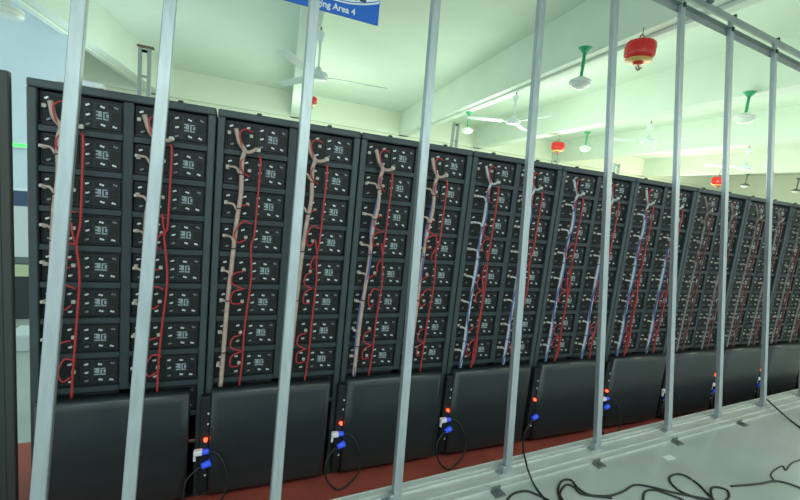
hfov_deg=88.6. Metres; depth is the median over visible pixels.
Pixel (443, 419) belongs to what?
plug
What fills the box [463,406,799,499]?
floor
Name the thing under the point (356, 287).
shelf
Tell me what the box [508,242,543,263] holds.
module
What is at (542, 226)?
module
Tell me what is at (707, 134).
beam
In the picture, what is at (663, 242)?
module
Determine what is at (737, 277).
module
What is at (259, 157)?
cable
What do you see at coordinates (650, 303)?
module
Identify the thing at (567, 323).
module
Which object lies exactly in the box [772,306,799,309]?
shelf
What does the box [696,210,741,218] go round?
shelf
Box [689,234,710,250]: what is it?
module
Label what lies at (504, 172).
module
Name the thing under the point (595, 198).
shelf
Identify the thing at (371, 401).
rack
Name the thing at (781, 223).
cable
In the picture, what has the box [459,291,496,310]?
module
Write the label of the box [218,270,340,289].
shelf
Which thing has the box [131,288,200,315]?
module
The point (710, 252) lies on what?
shelf
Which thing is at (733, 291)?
shelf
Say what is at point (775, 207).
module
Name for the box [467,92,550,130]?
ceiling fan
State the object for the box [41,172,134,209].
module
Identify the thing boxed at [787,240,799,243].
shelf
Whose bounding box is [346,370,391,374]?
module
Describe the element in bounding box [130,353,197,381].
module
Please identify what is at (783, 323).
shelf
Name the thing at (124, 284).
shelf
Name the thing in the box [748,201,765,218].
module
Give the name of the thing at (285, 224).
shelf
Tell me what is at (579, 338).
module
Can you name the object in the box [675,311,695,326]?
module
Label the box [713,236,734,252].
module
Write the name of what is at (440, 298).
module
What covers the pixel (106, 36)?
trim
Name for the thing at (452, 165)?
module
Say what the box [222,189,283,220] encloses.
module
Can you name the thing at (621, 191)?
module
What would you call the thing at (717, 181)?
extinguisher
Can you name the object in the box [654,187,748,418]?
rack
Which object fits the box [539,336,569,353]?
module
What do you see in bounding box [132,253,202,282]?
module
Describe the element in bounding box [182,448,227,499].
lead
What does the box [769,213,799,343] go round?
harness
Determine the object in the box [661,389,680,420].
lead
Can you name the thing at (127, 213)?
shelf
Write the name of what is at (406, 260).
shelf
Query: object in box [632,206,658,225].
module
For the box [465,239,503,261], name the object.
module
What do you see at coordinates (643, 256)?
cable
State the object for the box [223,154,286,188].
module
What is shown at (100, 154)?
module
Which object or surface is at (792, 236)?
module
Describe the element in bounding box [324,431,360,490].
lead
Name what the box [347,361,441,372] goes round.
shelf
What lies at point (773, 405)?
cable
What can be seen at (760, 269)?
module
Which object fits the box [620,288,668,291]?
shelf
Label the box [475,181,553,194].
shelf
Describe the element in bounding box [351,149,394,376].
harness
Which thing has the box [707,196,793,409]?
rack
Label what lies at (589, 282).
module
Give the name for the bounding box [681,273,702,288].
module
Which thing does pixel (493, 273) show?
module
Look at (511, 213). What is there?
shelf
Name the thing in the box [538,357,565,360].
module
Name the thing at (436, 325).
module
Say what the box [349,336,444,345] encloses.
shelf
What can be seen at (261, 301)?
module
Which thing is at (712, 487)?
cable
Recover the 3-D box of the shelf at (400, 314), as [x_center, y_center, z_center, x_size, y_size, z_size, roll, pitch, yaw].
[-0.079,0.377,2.835,0.670,0.027,0.490,3,8,-23]
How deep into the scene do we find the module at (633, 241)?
3.35 m
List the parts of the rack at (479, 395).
power strip, post, post, panel, post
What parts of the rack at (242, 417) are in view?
power strip, post, panel, post, panel, panel, post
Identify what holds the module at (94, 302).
on the rack at (90, 432)
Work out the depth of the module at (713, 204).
3.60 m
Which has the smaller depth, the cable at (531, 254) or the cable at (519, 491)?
the cable at (519, 491)
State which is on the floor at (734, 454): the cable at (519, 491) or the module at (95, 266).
the cable at (519, 491)
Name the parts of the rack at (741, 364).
post, post, panel, post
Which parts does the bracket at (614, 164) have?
rail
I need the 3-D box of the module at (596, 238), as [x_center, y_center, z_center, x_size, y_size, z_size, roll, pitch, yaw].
[1.533,-0.149,3.383,0.310,0.146,0.428,3,8,-23]
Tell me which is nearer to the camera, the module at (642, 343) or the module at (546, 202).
the module at (546, 202)
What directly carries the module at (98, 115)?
on the rack at (90, 432)
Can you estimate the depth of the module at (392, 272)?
2.53 m
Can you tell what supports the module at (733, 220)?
on the rack at (694, 369)
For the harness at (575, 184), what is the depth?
3.00 m
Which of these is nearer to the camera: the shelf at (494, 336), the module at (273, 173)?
the module at (273, 173)
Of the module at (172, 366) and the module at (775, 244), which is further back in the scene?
the module at (775, 244)
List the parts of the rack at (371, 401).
power strip, post, post, panel, post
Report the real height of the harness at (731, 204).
1.460 m
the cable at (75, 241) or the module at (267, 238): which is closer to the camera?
the cable at (75, 241)
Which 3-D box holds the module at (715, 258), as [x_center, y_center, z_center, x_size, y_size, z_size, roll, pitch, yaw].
[2.890,0.092,3.989,0.310,0.146,0.428,3,8,-23]
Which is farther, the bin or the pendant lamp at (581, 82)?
the pendant lamp at (581, 82)
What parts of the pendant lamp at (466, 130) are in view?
glass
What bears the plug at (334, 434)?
attached to the lead at (334, 434)
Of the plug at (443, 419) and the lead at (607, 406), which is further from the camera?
the lead at (607, 406)
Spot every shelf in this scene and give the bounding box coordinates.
[38,124,206,151]
[38,165,205,186]
[38,204,203,221]
[39,243,202,255]
[39,280,200,288]
[40,315,199,323]
[40,346,198,360]
[57,378,196,394]
[190,408,195,414]
[213,369,333,382]
[215,340,335,351]
[216,313,338,320]
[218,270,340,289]
[219,250,343,260]
[221,215,345,230]
[222,183,348,200]
[224,148,351,169]
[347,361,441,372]
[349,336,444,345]
[352,311,447,317]
[354,285,450,290]
[357,256,453,264]
[359,227,457,237]
[362,197,460,210]
[365,167,463,183]
[452,355,529,364]
[455,333,532,340]
[458,310,535,315]
[462,286,539,290]
[465,261,543,267]
[468,235,546,243]
[472,208,550,219]
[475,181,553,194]
[538,351,595,358]
[542,330,596,336]
[545,309,608,313]
[548,287,612,291]
[552,264,616,270]
[556,241,619,248]
[559,217,623,226]
[563,193,627,204]
[609,346,662,353]
[613,327,666,333]
[617,308,667,312]
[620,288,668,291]
[624,267,677,272]
[628,246,681,252]
[632,224,685,232]
[636,202,689,211]
[675,325,716,330]
[675,343,714,348]
[677,307,717,311]
[680,289,717,292]
[684,270,729,274]
[688,250,733,255]
[692,230,737,237]
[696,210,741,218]
[724,340,759,344]
[725,323,761,327]
[728,307,761,310]
[732,290,770,292]
[736,272,774,275]
[739,254,777,258]
[744,235,781,241]
[747,217,785,224]
[768,337,798,341]
[769,322,799,325]
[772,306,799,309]
[776,290,799,293]
[780,274,799,276]
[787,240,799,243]
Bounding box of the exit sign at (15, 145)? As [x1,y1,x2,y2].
[13,142,26,148]
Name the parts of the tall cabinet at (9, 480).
panel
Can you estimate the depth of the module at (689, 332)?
3.77 m
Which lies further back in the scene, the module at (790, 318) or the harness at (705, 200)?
the module at (790, 318)
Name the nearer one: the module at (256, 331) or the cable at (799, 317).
the module at (256, 331)
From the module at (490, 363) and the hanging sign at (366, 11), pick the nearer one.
the hanging sign at (366, 11)
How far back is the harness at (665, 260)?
3.46 m
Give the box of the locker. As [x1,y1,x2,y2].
[13,188,27,256]
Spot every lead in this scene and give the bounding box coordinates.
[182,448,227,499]
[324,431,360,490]
[436,417,465,469]
[522,414,545,499]
[602,397,620,434]
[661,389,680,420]
[711,383,727,408]
[757,377,771,397]
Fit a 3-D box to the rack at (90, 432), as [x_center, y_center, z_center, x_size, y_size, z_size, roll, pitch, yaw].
[-1.445,0.273,2.236,0.740,2.127,0.635,3,8,-23]
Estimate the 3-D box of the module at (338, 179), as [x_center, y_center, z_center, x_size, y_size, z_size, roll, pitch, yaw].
[-0.511,-0.425,2.486,0.310,0.146,0.428,3,8,-23]
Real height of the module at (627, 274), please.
0.146 m
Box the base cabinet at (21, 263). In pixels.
[15,257,28,318]
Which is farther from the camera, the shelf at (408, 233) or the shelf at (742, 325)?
the shelf at (742, 325)
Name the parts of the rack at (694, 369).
power strip, post, post, panel, post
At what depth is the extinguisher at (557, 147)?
11.08 m
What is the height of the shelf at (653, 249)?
0.027 m
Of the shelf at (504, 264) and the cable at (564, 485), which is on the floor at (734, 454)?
the cable at (564, 485)
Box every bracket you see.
[450,122,459,147]
[551,151,558,163]
[612,163,620,173]
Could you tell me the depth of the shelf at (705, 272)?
3.73 m
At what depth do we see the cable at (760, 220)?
3.92 m
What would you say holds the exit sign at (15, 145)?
attached to the wall at (30, 47)
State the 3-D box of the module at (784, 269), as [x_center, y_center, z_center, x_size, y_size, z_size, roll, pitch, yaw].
[3.938,0.144,4.433,0.310,0.146,0.428,3,8,-23]
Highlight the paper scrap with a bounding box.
[662,455,675,459]
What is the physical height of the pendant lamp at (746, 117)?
0.463 m
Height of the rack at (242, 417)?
2.127 m
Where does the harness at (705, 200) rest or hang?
attached to the rack at (694, 369)
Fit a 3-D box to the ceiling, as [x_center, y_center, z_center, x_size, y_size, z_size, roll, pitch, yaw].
[4.769,-3.248,5.802,37.000,0.200,20.000,3,8,-23]
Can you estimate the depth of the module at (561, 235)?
3.06 m
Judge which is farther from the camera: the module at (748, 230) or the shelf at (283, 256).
the module at (748, 230)
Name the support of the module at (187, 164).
on the rack at (90, 432)
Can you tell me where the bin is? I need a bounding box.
[16,325,29,351]
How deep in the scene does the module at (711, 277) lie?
3.80 m
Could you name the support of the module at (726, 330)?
on the rack at (741, 364)
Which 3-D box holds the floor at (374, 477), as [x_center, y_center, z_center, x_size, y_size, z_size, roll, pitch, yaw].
[2.914,0.860,9.695,37.000,0.050,13.200,3,8,-23]
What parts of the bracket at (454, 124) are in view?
rail, rail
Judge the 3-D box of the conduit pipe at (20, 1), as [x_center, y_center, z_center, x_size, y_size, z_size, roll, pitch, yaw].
[-4.882,-3.230,4.665,0.040,0.040,12.500,4,8,-16]
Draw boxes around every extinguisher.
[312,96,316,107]
[551,135,564,154]
[623,27,656,70]
[711,170,721,188]
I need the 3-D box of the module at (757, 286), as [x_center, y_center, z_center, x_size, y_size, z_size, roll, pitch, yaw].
[3.559,0.300,4.303,0.310,0.146,0.428,3,8,-23]
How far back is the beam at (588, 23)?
6.09 m
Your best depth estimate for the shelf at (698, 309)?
3.76 m
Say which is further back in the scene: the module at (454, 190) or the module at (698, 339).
the module at (698, 339)
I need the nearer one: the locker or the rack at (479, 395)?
the rack at (479, 395)
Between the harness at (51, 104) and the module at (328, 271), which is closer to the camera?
the harness at (51, 104)
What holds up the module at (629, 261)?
on the rack at (635, 380)
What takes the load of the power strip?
attached to the rack at (694, 369)
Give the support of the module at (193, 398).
on the rack at (90, 432)
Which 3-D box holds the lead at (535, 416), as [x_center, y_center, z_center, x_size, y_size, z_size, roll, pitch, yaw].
[0.857,1.306,2.640,0.140,0.130,1.010,8,8,14]
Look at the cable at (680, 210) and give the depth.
3.50 m
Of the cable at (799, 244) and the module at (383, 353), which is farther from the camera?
the cable at (799, 244)
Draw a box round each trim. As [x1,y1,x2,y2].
[12,0,157,94]
[290,5,324,117]
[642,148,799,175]
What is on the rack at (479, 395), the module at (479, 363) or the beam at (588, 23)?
the module at (479, 363)
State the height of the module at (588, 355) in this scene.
0.146 m
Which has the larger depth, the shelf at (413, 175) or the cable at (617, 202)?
the cable at (617, 202)
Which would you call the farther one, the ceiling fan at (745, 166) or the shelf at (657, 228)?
the ceiling fan at (745, 166)
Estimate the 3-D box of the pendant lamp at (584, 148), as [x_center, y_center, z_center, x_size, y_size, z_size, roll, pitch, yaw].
[4.725,-2.745,10.407,0.284,0.488,0.284,3,8,-23]
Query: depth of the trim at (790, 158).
15.20 m
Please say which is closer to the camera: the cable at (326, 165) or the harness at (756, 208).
the cable at (326, 165)
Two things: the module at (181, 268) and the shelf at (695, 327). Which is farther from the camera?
the shelf at (695, 327)
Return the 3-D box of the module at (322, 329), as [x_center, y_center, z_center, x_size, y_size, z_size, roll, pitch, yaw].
[-0.602,0.443,2.600,0.310,0.146,0.428,3,8,-23]
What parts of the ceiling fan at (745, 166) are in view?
blade, motor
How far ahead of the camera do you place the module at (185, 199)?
2.04 m
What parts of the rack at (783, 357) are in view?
post, post, panel, post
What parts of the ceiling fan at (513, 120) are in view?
blade, motor, blade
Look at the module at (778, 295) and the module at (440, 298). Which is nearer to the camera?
the module at (440, 298)
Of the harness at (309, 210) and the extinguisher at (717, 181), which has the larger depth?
the extinguisher at (717, 181)
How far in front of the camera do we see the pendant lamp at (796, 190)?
14.46 m
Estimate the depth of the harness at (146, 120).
1.95 m
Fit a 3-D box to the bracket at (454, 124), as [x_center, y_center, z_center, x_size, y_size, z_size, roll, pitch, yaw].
[0.896,-0.796,7.944,0.140,3.250,0.060,3,8,-23]
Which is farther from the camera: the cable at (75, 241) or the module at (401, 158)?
the module at (401, 158)
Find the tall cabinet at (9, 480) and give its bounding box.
[0,70,18,499]
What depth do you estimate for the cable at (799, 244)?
4.22 m
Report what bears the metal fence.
on the floor at (734, 454)
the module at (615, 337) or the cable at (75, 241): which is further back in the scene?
the module at (615, 337)
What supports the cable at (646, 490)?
on the floor at (734, 454)
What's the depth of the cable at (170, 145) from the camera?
2.01 m
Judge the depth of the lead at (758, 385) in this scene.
4.22 m
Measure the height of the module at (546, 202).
0.146 m
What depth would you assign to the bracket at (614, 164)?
8.76 m
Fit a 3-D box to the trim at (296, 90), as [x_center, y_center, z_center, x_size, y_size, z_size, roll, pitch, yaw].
[-0.741,-3.112,3.977,0.260,0.760,18.911,4,8,-16]
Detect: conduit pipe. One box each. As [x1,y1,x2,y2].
[18,0,146,88]
[417,0,746,130]
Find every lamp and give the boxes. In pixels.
[0,0,24,20]
[461,111,472,133]
[568,45,592,89]
[579,131,590,151]
[733,90,756,123]
[740,174,749,187]
[791,178,799,192]
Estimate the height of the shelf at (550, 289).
0.027 m
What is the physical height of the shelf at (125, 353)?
0.027 m
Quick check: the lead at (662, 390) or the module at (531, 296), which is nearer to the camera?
the module at (531, 296)
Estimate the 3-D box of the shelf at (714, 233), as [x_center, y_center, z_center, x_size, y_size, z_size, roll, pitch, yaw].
[2.744,-0.181,3.910,0.670,0.027,0.490,3,8,-23]
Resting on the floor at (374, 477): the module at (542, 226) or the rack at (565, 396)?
the rack at (565, 396)
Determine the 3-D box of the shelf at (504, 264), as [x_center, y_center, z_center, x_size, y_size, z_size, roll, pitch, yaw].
[0.645,0.064,3.081,0.670,0.027,0.490,3,8,-23]
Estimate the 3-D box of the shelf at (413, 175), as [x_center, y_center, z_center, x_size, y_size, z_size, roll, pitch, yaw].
[0.012,-0.491,2.722,0.670,0.027,0.490,3,8,-23]
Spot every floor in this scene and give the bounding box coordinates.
[16,319,714,499]
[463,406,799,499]
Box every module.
[40,90,123,134]
[40,131,134,172]
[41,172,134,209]
[41,210,133,245]
[41,250,132,281]
[42,288,120,316]
[42,307,131,351]
[56,389,129,396]
[57,355,130,386]
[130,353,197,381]
[130,384,196,408]
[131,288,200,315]
[131,321,199,348]
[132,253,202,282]
[133,180,204,215]
[133,217,203,249]
[134,143,206,180]
[135,105,207,145]
[213,379,271,385]
[214,350,273,376]
[215,320,275,345]
[217,289,277,314]
[218,256,279,283]
[220,223,281,252]
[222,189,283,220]
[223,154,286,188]
[225,119,288,155]
[273,358,331,395]
[275,328,334,370]
[277,300,336,342]
[279,259,341,283]
[281,228,344,254]
[283,195,346,225]
[285,163,349,195]
[287,132,352,164]
[297,290,339,313]
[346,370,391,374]
[347,344,393,366]
[350,317,396,339]
[352,290,399,312]
[355,261,402,284]
[357,232,405,257]
[360,202,408,229]
[363,172,411,201]
[365,141,414,172]
[391,366,439,371]
[400,342,442,363]
[402,316,445,337]
[405,291,448,311]
[408,206,458,233]
[420,236,454,259]
[421,264,451,285]
[425,180,461,206]
[427,151,464,178]
[452,363,486,366]
[453,339,490,359]
[456,315,493,335]
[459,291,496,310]
[462,265,500,286]
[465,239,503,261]
[469,212,507,236]
[472,186,510,211]
[476,159,514,185]
[487,360,526,364]
[495,338,529,356]
[498,315,533,333]
[501,291,536,310]
[503,215,547,239]
[505,267,540,286]
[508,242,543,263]
[515,191,551,215]
[519,166,554,190]
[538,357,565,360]
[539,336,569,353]
[542,314,572,331]
[546,292,576,309]
[549,268,580,287]
[553,245,583,264]
[556,221,587,242]
[560,197,591,219]
[564,173,595,195]
[566,355,595,358]
[573,334,596,351]
[577,313,597,330]
[580,292,609,308]
[584,270,613,287]
[586,223,620,244]
[587,247,616,266]
[595,201,624,222]
[599,178,628,200]
[610,333,635,349]
[614,313,639,328]
[617,292,642,308]
[621,271,646,287]
[625,250,650,267]
[629,228,654,246]
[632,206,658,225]
[632,350,659,353]
[636,184,662,204]
[639,331,663,347]
[642,312,666,327]
[646,292,667,307]
[650,272,668,288]
[654,251,678,268]
[657,230,682,248]
[661,210,686,228]
[665,188,690,208]
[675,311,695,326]
[675,330,691,344]
[678,293,698,307]
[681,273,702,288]
[685,253,706,269]
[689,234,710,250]
[693,214,714,231]
[694,329,715,343]
[697,193,718,212]
[698,311,717,325]
[701,293,717,307]
[705,274,726,288]
[709,255,730,270]
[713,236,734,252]
[717,218,738,233]
[724,328,739,341]
[725,310,743,324]
[728,198,742,215]
[729,293,746,306]
[732,275,750,289]
[736,257,754,271]
[740,238,758,254]
[742,327,759,340]
[744,220,762,236]
[745,310,761,323]
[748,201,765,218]
[749,293,762,306]
[753,276,771,289]
[754,239,779,255]
[757,258,775,272]
[768,326,781,338]
[769,310,784,322]
[772,205,786,221]
[772,223,782,238]
[773,293,788,306]
[777,277,792,289]
[780,260,795,273]
[783,325,798,337]
[784,243,798,257]
[787,309,799,321]
[788,226,799,240]
[790,293,799,305]
[792,208,799,223]
[794,277,799,290]
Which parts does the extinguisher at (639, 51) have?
plate, tank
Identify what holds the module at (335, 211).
on the rack at (242, 417)
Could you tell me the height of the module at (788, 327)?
0.146 m
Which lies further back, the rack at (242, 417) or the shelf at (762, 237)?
the shelf at (762, 237)
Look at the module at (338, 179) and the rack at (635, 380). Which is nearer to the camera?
the module at (338, 179)
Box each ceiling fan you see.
[276,27,386,88]
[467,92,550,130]
[614,121,684,148]
[704,146,783,171]
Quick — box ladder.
[137,44,154,96]
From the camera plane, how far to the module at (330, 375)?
2.49 m
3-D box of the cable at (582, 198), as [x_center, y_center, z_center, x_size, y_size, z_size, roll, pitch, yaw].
[1.249,0.232,3.046,0.061,1.250,0.033,-1,10,-42]
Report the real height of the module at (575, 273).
0.146 m
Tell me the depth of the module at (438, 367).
2.76 m
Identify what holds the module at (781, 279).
on the rack at (783, 357)
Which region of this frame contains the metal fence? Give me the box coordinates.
[29,0,799,499]
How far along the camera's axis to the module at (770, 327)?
4.35 m
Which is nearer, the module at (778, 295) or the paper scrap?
the paper scrap
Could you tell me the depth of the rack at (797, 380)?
4.58 m
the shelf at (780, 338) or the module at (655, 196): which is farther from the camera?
the shelf at (780, 338)
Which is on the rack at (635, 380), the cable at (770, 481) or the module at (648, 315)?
the module at (648, 315)
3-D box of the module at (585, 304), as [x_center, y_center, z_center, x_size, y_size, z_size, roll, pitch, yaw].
[1.479,0.371,3.451,0.310,0.146,0.428,3,8,-23]
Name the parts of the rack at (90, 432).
post, panel, panel, post, panel, post, panel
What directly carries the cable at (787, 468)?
on the floor at (734, 454)
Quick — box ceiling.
[85,0,799,175]
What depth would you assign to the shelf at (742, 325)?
4.09 m
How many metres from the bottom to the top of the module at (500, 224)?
0.146 m
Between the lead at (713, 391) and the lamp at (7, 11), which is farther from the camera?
the lamp at (7, 11)
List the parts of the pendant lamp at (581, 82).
lamp shade, glass, stem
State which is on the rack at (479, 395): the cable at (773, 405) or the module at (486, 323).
the module at (486, 323)
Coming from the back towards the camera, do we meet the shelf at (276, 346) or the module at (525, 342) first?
the module at (525, 342)
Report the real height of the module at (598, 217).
0.146 m
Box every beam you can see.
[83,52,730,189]
[399,0,763,136]
[473,31,799,148]
[554,105,799,161]
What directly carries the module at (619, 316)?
on the rack at (635, 380)
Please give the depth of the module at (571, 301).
3.13 m
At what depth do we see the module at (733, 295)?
4.00 m
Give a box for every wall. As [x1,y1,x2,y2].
[0,0,67,188]
[106,87,720,190]
[729,175,799,203]
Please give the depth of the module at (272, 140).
2.14 m
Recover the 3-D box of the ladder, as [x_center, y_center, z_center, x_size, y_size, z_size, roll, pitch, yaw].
[-3.315,-0.905,5.287,0.180,3.278,0.080,3,8,-23]
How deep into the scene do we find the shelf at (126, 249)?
1.98 m
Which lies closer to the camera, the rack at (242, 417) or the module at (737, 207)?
the rack at (242, 417)
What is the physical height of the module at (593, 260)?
0.146 m
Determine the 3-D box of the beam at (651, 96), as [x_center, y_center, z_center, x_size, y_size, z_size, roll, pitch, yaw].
[5.570,-2.745,6.245,0.350,0.760,19.687,4,8,-16]
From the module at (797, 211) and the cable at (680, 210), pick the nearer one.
the cable at (680, 210)
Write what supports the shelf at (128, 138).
attached to the rack at (90, 432)
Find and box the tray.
[56,76,105,89]
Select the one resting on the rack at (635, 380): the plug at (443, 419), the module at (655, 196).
the module at (655, 196)
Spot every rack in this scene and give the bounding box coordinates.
[26,77,217,499]
[197,109,360,494]
[330,132,472,472]
[436,151,562,454]
[521,166,635,440]
[602,178,697,426]
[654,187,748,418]
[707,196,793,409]
[754,203,799,398]
[794,371,798,389]
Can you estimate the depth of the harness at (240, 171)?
2.13 m
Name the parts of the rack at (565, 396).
power strip, post, post, panel, post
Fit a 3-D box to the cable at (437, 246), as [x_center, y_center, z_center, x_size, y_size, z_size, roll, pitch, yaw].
[0.204,0.179,2.605,0.070,1.248,0.031,0,9,-39]
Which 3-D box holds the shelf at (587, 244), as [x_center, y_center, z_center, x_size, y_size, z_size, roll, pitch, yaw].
[1.351,-0.076,3.350,0.670,0.027,0.490,3,8,-23]
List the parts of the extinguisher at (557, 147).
tank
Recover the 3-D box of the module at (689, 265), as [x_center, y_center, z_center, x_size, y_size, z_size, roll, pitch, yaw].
[2.563,0.076,3.850,0.310,0.146,0.428,3,8,-23]
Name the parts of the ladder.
rail, rail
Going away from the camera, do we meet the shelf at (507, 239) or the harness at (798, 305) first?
the shelf at (507, 239)
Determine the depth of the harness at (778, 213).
4.03 m
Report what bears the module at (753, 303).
on the rack at (741, 364)
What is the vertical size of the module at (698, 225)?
0.146 m
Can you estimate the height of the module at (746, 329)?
0.146 m
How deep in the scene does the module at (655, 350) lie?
3.60 m
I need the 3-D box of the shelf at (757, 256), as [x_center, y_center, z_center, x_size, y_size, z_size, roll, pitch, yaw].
[3.413,0.027,4.224,0.670,0.027,0.490,3,8,-23]
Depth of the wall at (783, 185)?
19.68 m
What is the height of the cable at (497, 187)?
1.250 m
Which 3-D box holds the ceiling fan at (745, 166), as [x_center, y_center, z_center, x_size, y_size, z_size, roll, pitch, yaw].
[8.620,-2.240,9.984,1.480,0.567,1.450,3,8,-23]
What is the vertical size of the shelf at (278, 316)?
0.027 m
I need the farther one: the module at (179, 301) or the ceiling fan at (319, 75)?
the ceiling fan at (319, 75)
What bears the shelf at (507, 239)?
attached to the rack at (479, 395)
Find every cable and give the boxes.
[68,133,84,398]
[156,144,172,391]
[238,156,261,385]
[304,164,327,380]
[368,173,392,375]
[419,180,447,371]
[470,186,498,367]
[506,490,548,499]
[523,192,542,308]
[553,197,583,360]
[557,478,611,499]
[559,484,711,499]
[588,202,619,358]
[623,206,653,355]
[642,489,683,499]
[652,210,682,353]
[668,473,714,499]
[682,214,712,350]
[706,217,736,348]
[710,486,730,499]
[730,480,799,488]
[732,220,761,346]
[753,223,782,345]
[767,399,799,427]
[770,459,799,479]
[775,244,799,343]
[793,317,799,342]
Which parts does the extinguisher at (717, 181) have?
tank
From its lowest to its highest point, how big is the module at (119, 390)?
0.146 m
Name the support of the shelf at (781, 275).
attached to the rack at (783, 357)
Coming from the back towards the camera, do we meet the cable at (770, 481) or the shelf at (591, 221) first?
the shelf at (591, 221)
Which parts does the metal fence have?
rail, rail, rail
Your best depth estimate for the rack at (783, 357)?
4.33 m
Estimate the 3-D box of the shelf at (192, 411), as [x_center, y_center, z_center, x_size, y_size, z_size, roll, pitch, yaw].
[-1.509,0.829,2.320,0.670,0.027,0.490,3,8,-23]
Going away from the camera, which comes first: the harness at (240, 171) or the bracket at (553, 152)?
the harness at (240, 171)
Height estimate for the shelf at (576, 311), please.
0.027 m
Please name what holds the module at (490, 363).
on the rack at (479, 395)
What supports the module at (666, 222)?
on the rack at (635, 380)
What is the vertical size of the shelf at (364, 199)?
0.027 m
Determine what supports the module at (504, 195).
on the rack at (479, 395)
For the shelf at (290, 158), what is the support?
attached to the rack at (242, 417)
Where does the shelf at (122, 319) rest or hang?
attached to the rack at (90, 432)
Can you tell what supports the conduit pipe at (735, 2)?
attached to the wall at (217, 107)
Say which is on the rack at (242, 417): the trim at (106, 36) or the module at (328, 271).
the module at (328, 271)
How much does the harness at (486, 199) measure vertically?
1.462 m
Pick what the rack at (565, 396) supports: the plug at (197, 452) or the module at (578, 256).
the module at (578, 256)
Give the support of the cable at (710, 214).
attached to the rack at (694, 369)
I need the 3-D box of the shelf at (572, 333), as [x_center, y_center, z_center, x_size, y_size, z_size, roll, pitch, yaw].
[1.278,0.619,3.441,0.670,0.027,0.490,3,8,-23]
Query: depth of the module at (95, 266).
1.95 m
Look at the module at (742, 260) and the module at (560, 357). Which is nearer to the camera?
the module at (560, 357)
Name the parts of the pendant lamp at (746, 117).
lamp shade, glass, stem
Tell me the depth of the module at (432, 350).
2.74 m
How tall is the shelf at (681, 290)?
0.027 m
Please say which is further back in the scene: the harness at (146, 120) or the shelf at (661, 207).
the shelf at (661, 207)
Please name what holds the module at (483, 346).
on the rack at (479, 395)
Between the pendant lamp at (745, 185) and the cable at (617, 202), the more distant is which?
the pendant lamp at (745, 185)
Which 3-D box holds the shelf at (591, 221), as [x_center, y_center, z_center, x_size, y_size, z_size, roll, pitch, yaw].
[1.369,-0.249,3.327,0.670,0.027,0.490,3,8,-23]
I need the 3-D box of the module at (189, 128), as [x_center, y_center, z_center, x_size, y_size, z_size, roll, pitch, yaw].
[-1.180,-0.633,2.172,0.310,0.146,0.428,3,8,-23]
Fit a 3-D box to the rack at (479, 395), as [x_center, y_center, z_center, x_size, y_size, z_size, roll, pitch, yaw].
[0.608,0.374,3.106,0.759,2.127,0.635,3,8,-23]
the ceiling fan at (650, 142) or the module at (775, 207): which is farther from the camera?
the ceiling fan at (650, 142)
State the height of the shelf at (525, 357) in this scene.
0.027 m
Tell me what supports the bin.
on the floor at (374, 477)
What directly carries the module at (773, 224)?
on the rack at (741, 364)
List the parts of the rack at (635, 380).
power strip, post, post, panel, post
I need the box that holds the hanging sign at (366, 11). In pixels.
[284,0,379,25]
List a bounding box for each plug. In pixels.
[193,448,201,461]
[331,431,338,442]
[439,417,446,426]
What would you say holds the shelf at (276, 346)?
attached to the rack at (242, 417)
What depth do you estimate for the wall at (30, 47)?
6.80 m
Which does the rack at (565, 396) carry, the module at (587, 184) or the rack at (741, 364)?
the module at (587, 184)
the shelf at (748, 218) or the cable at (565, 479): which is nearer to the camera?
the cable at (565, 479)
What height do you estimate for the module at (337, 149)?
0.146 m
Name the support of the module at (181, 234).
on the rack at (90, 432)
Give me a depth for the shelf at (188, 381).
2.07 m
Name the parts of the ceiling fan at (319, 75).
blade, blade, rod, motor, blade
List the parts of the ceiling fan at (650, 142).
blade, motor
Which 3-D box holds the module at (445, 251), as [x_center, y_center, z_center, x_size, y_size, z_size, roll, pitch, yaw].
[0.140,-0.044,2.823,0.310,0.146,0.428,3,8,-23]
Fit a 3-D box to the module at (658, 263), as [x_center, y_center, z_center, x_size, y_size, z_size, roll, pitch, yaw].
[2.203,0.058,3.698,0.310,0.146,0.428,3,8,-23]
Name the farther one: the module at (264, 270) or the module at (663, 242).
the module at (663, 242)
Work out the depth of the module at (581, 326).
3.27 m
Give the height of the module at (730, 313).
0.146 m
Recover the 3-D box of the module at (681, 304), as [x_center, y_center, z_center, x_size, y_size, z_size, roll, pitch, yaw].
[2.526,0.423,3.896,0.310,0.146,0.428,3,8,-23]
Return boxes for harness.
[38,100,83,382]
[130,114,174,376]
[216,128,260,386]
[290,139,328,378]
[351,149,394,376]
[414,158,447,355]
[457,166,500,367]
[500,172,542,364]
[543,179,584,361]
[578,184,619,358]
[614,190,654,355]
[644,194,683,353]
[675,199,712,350]
[699,203,737,348]
[725,206,762,346]
[746,210,783,345]
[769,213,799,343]
[788,283,799,342]
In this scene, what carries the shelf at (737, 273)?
attached to the rack at (741, 364)
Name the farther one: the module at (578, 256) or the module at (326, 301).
the module at (578, 256)
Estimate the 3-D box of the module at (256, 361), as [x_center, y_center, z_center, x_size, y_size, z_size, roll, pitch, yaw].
[-0.947,0.600,2.484,0.310,0.146,0.428,3,8,-23]
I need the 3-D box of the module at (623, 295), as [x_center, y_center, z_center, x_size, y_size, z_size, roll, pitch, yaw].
[1.839,0.389,3.604,0.310,0.146,0.428,3,8,-23]
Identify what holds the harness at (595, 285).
attached to the rack at (565, 396)

